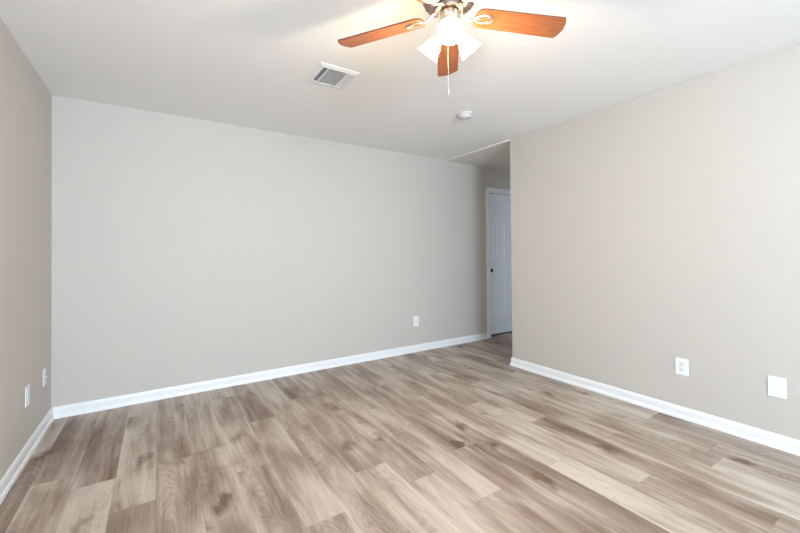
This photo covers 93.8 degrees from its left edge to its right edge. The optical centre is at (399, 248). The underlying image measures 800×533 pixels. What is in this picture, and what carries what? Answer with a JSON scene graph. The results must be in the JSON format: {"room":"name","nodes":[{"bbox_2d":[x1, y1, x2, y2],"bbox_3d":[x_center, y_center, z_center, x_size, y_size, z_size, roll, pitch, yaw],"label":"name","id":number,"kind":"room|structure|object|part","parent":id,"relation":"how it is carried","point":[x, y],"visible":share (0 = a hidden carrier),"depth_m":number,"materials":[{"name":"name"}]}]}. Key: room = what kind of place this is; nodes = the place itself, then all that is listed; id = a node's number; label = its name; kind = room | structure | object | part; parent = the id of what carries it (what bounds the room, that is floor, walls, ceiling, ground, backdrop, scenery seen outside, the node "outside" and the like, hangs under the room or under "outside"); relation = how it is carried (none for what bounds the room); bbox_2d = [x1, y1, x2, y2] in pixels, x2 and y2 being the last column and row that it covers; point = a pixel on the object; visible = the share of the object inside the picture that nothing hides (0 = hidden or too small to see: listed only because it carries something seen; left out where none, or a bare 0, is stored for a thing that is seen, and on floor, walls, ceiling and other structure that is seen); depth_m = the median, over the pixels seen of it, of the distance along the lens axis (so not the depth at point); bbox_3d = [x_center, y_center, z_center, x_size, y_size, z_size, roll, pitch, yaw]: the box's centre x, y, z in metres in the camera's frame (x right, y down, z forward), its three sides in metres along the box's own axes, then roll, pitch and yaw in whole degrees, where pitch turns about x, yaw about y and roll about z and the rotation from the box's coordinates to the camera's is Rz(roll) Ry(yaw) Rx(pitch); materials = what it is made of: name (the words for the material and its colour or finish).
{"room":"empty living room","nodes":[
{"label":"empty living room","id":0,"kind":"room"},
{"bbox_2d":[0,18,51,479],"bbox_3d":[-0.912,0.010,0.061,0.120,2.440,6.733,0,-1,-33],"label":"wall","id":1,"kind":"structure","parent":0,"point":[25,100],"depth_m":2.20,"materials":[{"name":"grey paint"}]},
{"bbox_2d":[0,407,53,504],"bbox_3d":[-0.842,1.187,0.086,0.021,0.086,6.493,0,-1,-33],"label":"baseboard","id":2,"kind":"structure","parent":1,"relation":"attached to","point":[9,478],"depth_m":2.19,"materials":[{"name":"white paint"}]},
{"bbox_2d":[25,384,29,407],"bbox_3d":[-2.272,0.895,2.286,0.009,0.122,0.078,0,-1,-33],"label":"wall outlet","id":3,"kind":"object","parent":1,"relation":"attached to","point":[27,388],"visible":1,"depth_m":2.27,"materials":[{"name":"white plastic"}]},
{"bbox_2d":[43,367,46,386],"bbox_3d":[-2.492,0.901,2.632,0.016,0.118,0.075,0,-1,-33],"label":"cable wall plate","id":4,"kind":"object","parent":1,"relation":"attached to","point":[44,369],"visible":1,"depth_m":2.62,"materials":[{"name":"white plastic"}]},
{"bbox_2d":[51,95,509,407],"bbox_3d":[-0.024,0.053,4.573,6.272,2.440,0.120,0,-1,-33],"label":"wall","id":5,"kind":"structure","parent":0,"point":[185,250],"depth_m":3.53,"materials":[{"name":"grey paint"}]},
{"bbox_2d":[53,332,487,418],"bbox_3d":[-0.678,1.230,4.046,4.575,0.086,0.021,0,-1,-33],"label":"baseboard","id":6,"kind":"structure","parent":5,"relation":"attached to","point":[80,408],"depth_m":3.50,"materials":[{"name":"white paint"}]},
{"bbox_2d":[413,316,418,325],"bbox_3d":[0.200,0.895,4.627,0.078,0.122,0.009,0,-1,-33],"label":"wall outlet","id":7,"kind":"object","parent":5,"relation":"attached to","point":[415,318],"visible":1,"depth_m":4.62,"materials":[{"name":"white plastic"}]},
{"bbox_2d":[486,187,509,338],"bbox_3d":[1.546,0.197,5.503,0.746,2.144,0.021,0,-1,-33],"label":"trim","id":8,"kind":"structure","parent":5,"relation":"attached to","point":[488,189],"depth_m":5.31,"materials":[{"name":"white paint"}]},
{"bbox_2d":[490,192,509,195],"bbox_3d":[1.508,0.225,5.562,0.630,2.090,0.120,0,-1,-33],"label":"trim","id":9,"kind":"structure","parent":5,"relation":"attached to","point":[490,192],"depth_m":5.52,"materials":[{"name":"white paint"}]},
{"bbox_2d":[490,194,511,333],"bbox_3d":[1.505,0.222,5.566,0.600,2.053,0.100,0,-1,-33],"label":"door","id":10,"kind":"structure","parent":5,"relation":"in","point":[500,205],"depth_m":5.58,"materials":[{"name":"white paint"}]},
{"bbox_2d":[491,331,511,335],"bbox_3d":[1.498,1.268,5.580,0.606,0.006,0.048,0,-1,-33],"label":"trim","id":11,"kind":"structure","parent":5,"relation":"attached to","point":[509,331],"depth_m":5.58,"materials":[{"name":"grey"}]},
{"bbox_2d":[0,331,799,532],"bbox_3d":[1.693,1.228,1.922,6.512,0.001,7.063,0,-1,-33],"label":"floor","id":12,"kind":"structure","parent":0,"point":[459,438],"depth_m":2.17,"materials":[{"name":"laminate"}]},
{"bbox_2d":[0,0,799,170],"bbox_3d":[1.760,-1.259,1.812,6.512,0.112,6.733,0,-1,-33],"label":"ceiling","id":13,"kind":"structure","parent":0,"point":[245,63],"depth_m":2.37,"materials":[{"name":"white paint"}]},
{"bbox_2d":[305,62,359,89],"bbox_3d":[-0.468,-1.180,2.579,0.284,0.012,0.300,0,-1,-33],"label":"ceiling vent","id":14,"kind":"object","parent":13,"relation":"in","point":[325,74],"visible":1,"depth_m":2.56,"materials":[{"name":"white metal"}]},
{"bbox_2d":[338,0,565,94],"bbox_3d":[0.228,-0.931,1.567,1.046,0.544,1.017,0,-1,-33],"label":"ceiling fan","id":15,"kind":"object","parent":13,"relation":"hanging from","point":[450,37],"visible":1,"depth_m":1.64,"materials":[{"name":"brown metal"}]},
{"bbox_3d":[-0.091,-0.999,1.740,0.431,0.006,0.115,-1,11,25],"label":"blade","id":16,"kind":"part","parent":15,"relation":"part of","materials":[{"name":"brown wood"}]},
{"bbox_3d":[0.130,-0.880,1.657,0.099,0.108,0.107,0,-1,-33],"label":"lamp shade","id":17,"kind":"part","parent":15,"relation":"part of","materials":[{"name":"white glass"}]},
{"bbox_3d":[0.248,-1.000,1.932,0.115,0.006,0.431,-12,-2,6],"label":"blade","id":18,"kind":"part","parent":15,"relation":"part of","materials":[{"name":"brown wood"}]},
{"bbox_3d":[0.201,-0.900,1.521,0.049,0.057,0.052,0,-1,-33],"label":"bulb","id":19,"kind":"part","parent":15,"relation":"part of","materials":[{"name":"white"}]},
{"bbox_3d":[0.197,-0.882,1.498,0.098,0.108,0.102,0,-1,-33],"label":"lamp shade","id":20,"kind":"part","parent":15,"relation":"part of","materials":[{"name":"white glass"}]},
{"bbox_3d":[0.302,-0.882,1.636,0.107,0.108,0.101,0,-1,-33],"label":"lamp shade","id":21,"kind":"part","parent":15,"relation":"part of","materials":[{"name":"white glass"}]},
{"bbox_3d":[0.536,-1.005,1.668,0.431,0.006,0.115,0,-12,-11],"label":"blade","id":22,"kind":"part","parent":15,"relation":"part of","materials":[{"name":"brown wood"}]},
{"bbox_2d":[457,111,472,119],"bbox_3d":[0.573,-1.165,3.298,0.132,0.044,0.132,0,-1,-33],"label":"smoke detector","id":23,"kind":"object","parent":13,"relation":"attached to","point":[465,115],"visible":1,"depth_m":3.26,"materials":[{"name":"grey plastic"}]},
{"bbox_2d":[510,44,799,439],"bbox_3d":[3.716,-0.006,2.357,2.400,2.440,5.562,0,-1,-33],"label":"wall","id":24,"kind":"structure","parent":0,"point":[648,231],"depth_m":2.76,"materials":[{"name":"grey paint"}]},
{"bbox_2d":[510,357,799,455],"bbox_3d":[3.142,1.173,2.050,1.141,0.086,5.463,0,-1,-33],"label":"baseboard","id":25,"kind":"structure","parent":24,"relation":"attached to","point":[780,442],"depth_m":2.74,"materials":[{"name":"white paint"}]},
{"bbox_2d":[675,357,688,376],"bbox_3d":[2.047,0.858,2.720,0.009,0.122,0.082,0,-1,-33],"label":"wall outlet","id":26,"kind":"object","parent":24,"relation":"attached to","point":[681,365],"visible":1,"depth_m":2.72,"materials":[{"name":"white plastic"}]},
{"bbox_2d":[767,375,786,398],"bbox_3d":[2.319,0.852,2.303,0.007,0.124,0.084,0,-1,-33],"label":"blank wall plate","id":27,"kind":"object","parent":24,"relation":"attached to","point":[777,387],"visible":1,"depth_m":2.30,"materials":[{"name":"white plastic"}]}
]}

